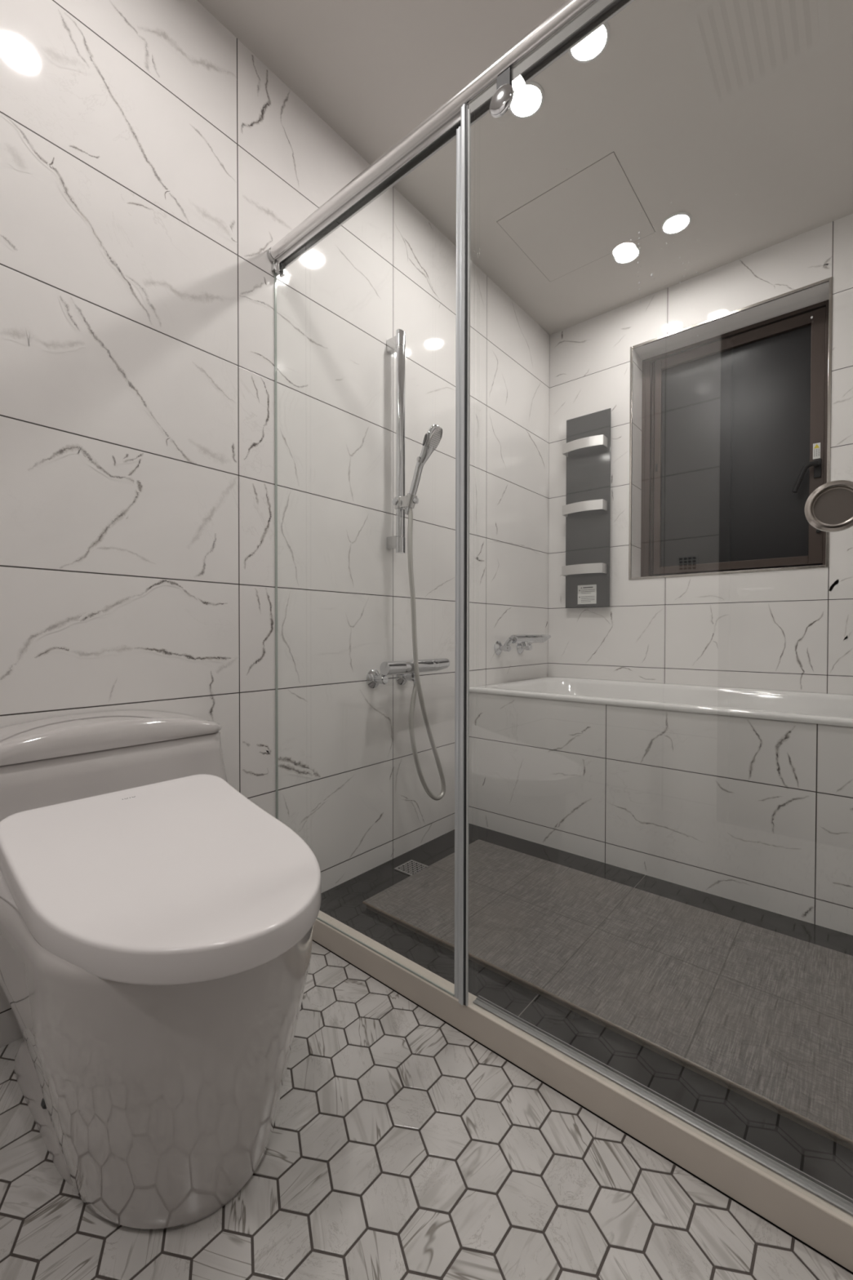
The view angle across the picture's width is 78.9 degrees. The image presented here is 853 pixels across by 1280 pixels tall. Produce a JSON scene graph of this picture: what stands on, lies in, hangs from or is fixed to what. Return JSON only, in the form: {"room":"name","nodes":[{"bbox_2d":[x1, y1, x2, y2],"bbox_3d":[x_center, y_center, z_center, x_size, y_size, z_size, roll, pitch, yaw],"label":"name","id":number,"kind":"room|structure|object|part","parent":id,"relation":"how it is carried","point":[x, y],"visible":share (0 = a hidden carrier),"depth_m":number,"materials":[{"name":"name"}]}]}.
{"room":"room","nodes":[
{"label":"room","id":0,"kind":"room"},
{"bbox_2d":[0,0,549,1048],"bbox_3d":[-0.429,-0.406,1.569,0.100,2.605,3.746,1,1,40],"label":"wall","id":1,"kind":"structure","parent":0,"point":[152,164],"depth_m":1.39,"materials":[{"name":"tile"}]},
{"bbox_2d":[386,328,418,553],"bbox_3d":[-0.085,-0.685,1.790,0.135,0.765,0.056,1,1,40],"label":"slide bar","id":2,"kind":"object","parent":1,"relation":"attached to","point":[397,344],"visible":0.97,"depth_m":1.79,"materials":[{"name":"silver metal"}]},
{"bbox_3d":[-0.109,-0.476,1.784,0.022,0.022,0.010,1,1,40],"label":"slider knob","id":3,"kind":"part","parent":2,"relation":"part of","materials":[{"name":"silver metal"}]},
{"bbox_3d":[-0.058,-0.475,1.777,0.059,0.053,0.035,1,1,40],"label":"holder arm","id":4,"kind":"part","parent":2,"relation":"part of","materials":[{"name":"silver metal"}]},
{"bbox_3d":[-0.036,-0.474,1.760,0.012,0.022,0.022,0,1,26],"label":"slider knob","id":5,"kind":"part","parent":2,"relation":"part of","materials":[{"name":"silver metal"}]},
{"bbox_2d":[404,424,445,800],"bbox_3d":[-0.004,-0.057,1.825,0.133,1.306,0.255,0,1,5],"label":"shower","id":6,"kind":"object","parent":2,"relation":"attached to","point":[432,438],"visible":0.98,"depth_m":1.79,"materials":[{"name":"silver metal"}]},
{"bbox_3d":[-0.013,-0.576,1.745,0.133,0.264,0.062,1,1,40],"label":"handle","id":7,"kind":"part","parent":6,"relation":"part of","materials":[{"name":"silver metal"}]},
{"bbox_3d":[0.026,-0.660,1.711,0.056,0.075,0.048,1,1,40],"label":"spray plate","id":8,"kind":"part","parent":6,"relation":"part of","materials":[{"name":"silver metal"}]},
{"bbox_2d":[366,657,449,688],"bbox_3d":[-0.055,0.118,1.870,0.095,0.096,0.355,1,1,40],"label":"shower mixer","id":9,"kind":"object","parent":1,"relation":"attached to","point":[403,670],"visible":0.91,"depth_m":1.79,"materials":[{"name":"silver metal"}]},
{"bbox_3d":[0.054,0.093,1.962,0.047,0.047,0.073,1,1,40],"label":"lever","id":10,"kind":"part","parent":9,"relation":"part of","materials":[{"name":"silver metal"}]},
{"bbox_2d":[494,634,551,654],"bbox_3d":[0.476,0.021,2.502,0.090,0.094,0.405,1,1,40],"label":"mixer","id":11,"kind":"object","parent":1,"relation":"attached to","point":[524,642],"visible":1,"depth_m":2.43,"materials":[{"name":"silver metal"}]},
{"bbox_3d":[0.465,0.022,2.447,0.036,0.030,0.032,1,1,40],"label":"spout","id":12,"kind":"part","parent":11,"relation":"part of","materials":[{"name":"silver metal"}]},
{"bbox_3d":[0.598,-0.007,2.615,0.041,0.041,0.075,1,1,40],"label":"lever","id":13,"kind":"part","parent":11,"relation":"part of","materials":[{"name":"silver metal"}]},
{"bbox_2d":[0,940,852,1279],"bbox_3d":[-0.363,0.855,0.334,1.620,0.080,1.678,1,1,40],"label":"floor","id":14,"kind":"structure","parent":0,"point":[402,1146],"depth_m":0.76,"materials":[{"name":"tile"}]},
{"bbox_2d":[0,710,320,1231],"bbox_3d":[-0.468,0.485,0.902,0.717,0.644,0.504,1,1,40],"label":"toilet","id":15,"kind":"object","parent":14,"relation":"on","point":[157,922],"visible":1,"depth_m":0.72,"materials":[{"name":"white ceramic"}]},
{"bbox_3d":[-0.433,0.358,0.871,0.510,0.070,0.444,1,1,40],"label":"seat","id":16,"kind":"part","parent":15,"relation":"part of","materials":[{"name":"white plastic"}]},
{"bbox_3d":[-0.684,0.188,1.081,0.150,0.056,0.495,1,1,40],"label":"tank lid","id":17,"kind":"part","parent":15,"relation":"part of","materials":[{"name":"white ceramic"}]},
{"bbox_3d":[-0.672,0.361,1.073,0.174,0.286,0.504,1,1,40],"label":"tank","id":18,"kind":"part","parent":15,"relation":"part of","materials":[{"name":"white ceramic"}]},
{"bbox_3d":[-0.484,0.599,0.917,0.658,0.414,0.487,1,1,40],"label":"bowl","id":19,"kind":"part","parent":15,"relation":"part of","materials":[{"name":"white ceramic"}]},
{"bbox_3d":[-0.399,0.354,0.842,0.538,0.112,0.397,1,1,40],"label":"seat lid","id":20,"kind":"part","parent":15,"relation":"part of","materials":[{"name":"white plastic"}]},
{"bbox_2d":[197,0,852,335],"bbox_3d":[0.230,-1.649,0.997,1.820,0.100,3.746,1,1,40],"label":"ceiling","id":21,"kind":"structure","parent":0,"point":[717,100],"depth_m":1.57,"materials":[{"name":"paint"}]},
{"bbox_2d":[508,80,544,118],"bbox_3d":[0.295,-1.605,1.541,0.108,0.004,0.108,1,1,40],"label":"recessed light","id":22,"kind":"object","parent":21,"relation":"in","point":[522,106],"visible":0.8,"depth_m":1.54,"materials":[{"name":"white paint"}]},
{"bbox_2d":[496,151,655,281],"bbox_3d":[0.588,-1.613,2.023,0.454,0.001,0.448,1,1,40],"label":"ceiling hatch","id":23,"kind":"object","parent":21,"relation":"attached to","point":[594,213],"visible":0.91,"depth_m":1.99,"materials":[{"name":"paint"}]},
{"bbox_2d":[568,22,609,62],"bbox_3d":[0.434,-1.602,1.385,0.108,0.004,0.108,1,1,40],"label":"recessed light","id":24,"kind":"object","parent":21,"relation":"in","point":[591,47],"visible":0.66,"depth_m":1.40,"materials":[{"name":"white paint"}]},
{"bbox_2d":[613,244,640,263],"bbox_3d":[0.839,-1.613,2.168,0.108,0.004,0.108,1,1,40],"label":"recessed light","id":25,"kind":"object","parent":21,"relation":"in","point":[628,253],"visible":0.98,"depth_m":2.17,"materials":[{"name":"white paint"}]},
{"bbox_2d":[661,212,692,234],"bbox_3d":[0.966,-1.610,2.004,0.108,0.004,0.108,1,1,40],"label":"recessed light","id":26,"kind":"object","parent":21,"relation":"in","point":[674,223],"visible":0.99,"depth_m":2.00,"materials":[{"name":"white paint"}]},
{"bbox_2d":[312,823,852,1274],"bbox_3d":[0.499,0.842,1.357,1.620,0.080,0.924,1,1,40],"label":"floor","id":27,"kind":"structure","parent":0,"point":[819,1157],"depth_m":1.16,"materials":[{"name":"tile"}]},
{"bbox_2d":[394,859,427,875],"bbox_3d":[-0.048,0.792,1.799,0.092,0.004,0.092,1,1,40],"label":"drain grate","id":28,"kind":"object","parent":27,"relation":"on","point":[411,867],"visible":0.95,"depth_m":1.80,"materials":[{"name":"silver metal"}]},
{"bbox_2d":[518,875,645,1017],"bbox_3d":[0.445,0.800,1.402,0.002,0.001,0.921,1,1,40],"label":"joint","id":29,"kind":"object","parent":27,"relation":"on","point":[645,875],"visible":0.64,"depth_m":1.15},
{"bbox_2d":[312,910,852,1271],"bbox_3d":[0.190,0.776,0.989,1.619,0.060,0.037,1,1,40],"label":"shower curb","id":30,"kind":"object","parent":27,"relation":"on","point":[823,1226],"visible":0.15,"depth_m":0.85,"materials":[{"name":"beige stone"}]},
{"bbox_2d":[266,0,852,1216],"bbox_3d":[0.185,-0.176,0.968,1.619,1.845,0.052,1,1,40],"label":"shower door frame","id":31,"kind":"structure","parent":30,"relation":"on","point":[442,126],"depth_m":1.06,"materials":[{"name":"silver metal"}]},
{"bbox_3d":[0.182,-1.081,0.949,1.591,0.032,0.036,1,1,40],"label":"header rail","id":32,"kind":"part","parent":31,"relation":"part of","materials":[{"name":"silver metal"}]},
{"bbox_3d":[0.071,-0.148,1.065,0.023,1.784,0.012,1,1,40],"label":"post","id":33,"kind":"part","parent":31,"relation":"part of","materials":[{"name":"metal"}]},
{"bbox_2d":[458,0,852,1006],"bbox_3d":[0.422,-0.156,0.747,0.932,1.808,0.020,1,1,40],"label":"sliding door","id":34,"kind":"structure","parent":31,"relation":"hanging from","point":[831,504],"depth_m":1.03,"materials":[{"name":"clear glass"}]},
{"bbox_3d":[0.434,-1.048,0.733,0.916,0.023,0.002,1,1,40],"label":"door rail","id":35,"kind":"part","parent":34,"relation":"part of","materials":[{"name":"silver metal"}]},
{"bbox_2d":[811,485,852,525],"bbox_3d":[0.522,-0.171,0.661,0.050,0.050,0.008,1,1,40],"label":"door handle","id":36,"kind":"object","parent":34,"relation":"on","point":[831,505],"depth_m":0.67,"materials":[{"name":"silver metal"}]},
{"bbox_2d":[362,839,852,1151],"bbox_3d":[0.551,0.792,1.316,1.428,0.019,0.610,1,1,40],"label":"platform","id":37,"kind":"object","parent":27,"relation":"on","point":[765,1015],"visible":1,"depth_m":1.23,"materials":[{"name":"tile"}]},
{"bbox_2d":[468,692,852,935],"bbox_3d":[0.801,0.514,1.709,1.620,0.566,0.012,1,1,40],"label":"bathtub apron","id":38,"kind":"structure","parent":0,"point":[755,812],"depth_m":1.68,"materials":[{"name":"tile"}]},
{"bbox_2d":[469,675,852,727],"bbox_3d":[1.033,0.411,1.983,1.617,0.410,0.742,1,1,40],"label":"bathtub","id":39,"kind":"object","parent":38,"relation":"on","point":[817,708],"visible":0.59,"depth_m":2.11,"materials":[{"name":"white ceramic"}]},
{"bbox_2d":[547,213,852,694],"bbox_3d":[1.355,-0.414,2.351,1.620,2.605,0.250,1,1,40],"label":"wall","id":40,"kind":"structure","parent":0,"point":[786,629],"depth_m":2.30,"materials":[{"name":"tile"}]},
{"bbox_2d":[561,408,611,608],"bbox_3d":[0.793,-0.645,2.580,0.230,0.966,0.118,1,1,40],"label":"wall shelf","id":41,"kind":"object","parent":40,"relation":"attached to","point":[586,511],"visible":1,"depth_m":2.58,"materials":[{"name":"grey metal"}]},
{"bbox_2d":[628,276,832,579],"bbox_3d":[1.339,-0.846,2.330,0.766,1.118,0.214,1,1,40],"label":"window","id":42,"kind":"structure","parent":40,"relation":"in","point":[730,420],"depth_m":2.35,"materials":[{"name":"glass"}]},
{"bbox_3d":[1.389,-0.841,2.369,0.592,0.968,0.006,1,1,40],"label":"pane","id":43,"kind":"part","parent":42,"relation":"part of","materials":[{"name":"black glass"}]},
{"bbox_3d":[1.574,-0.675,2.144,0.100,0.121,0.033,0,1,24],"label":"handle lever","id":44,"kind":"part","parent":42,"relation":"part of","materials":[{"name":"black plastic"}]},
{"bbox_3d":[1.618,-0.710,2.143,0.025,0.076,0.010,1,1,40],"label":"handle","id":45,"kind":"part","parent":42,"relation":"part of","materials":[{"name":"black plastic"}]}
]}

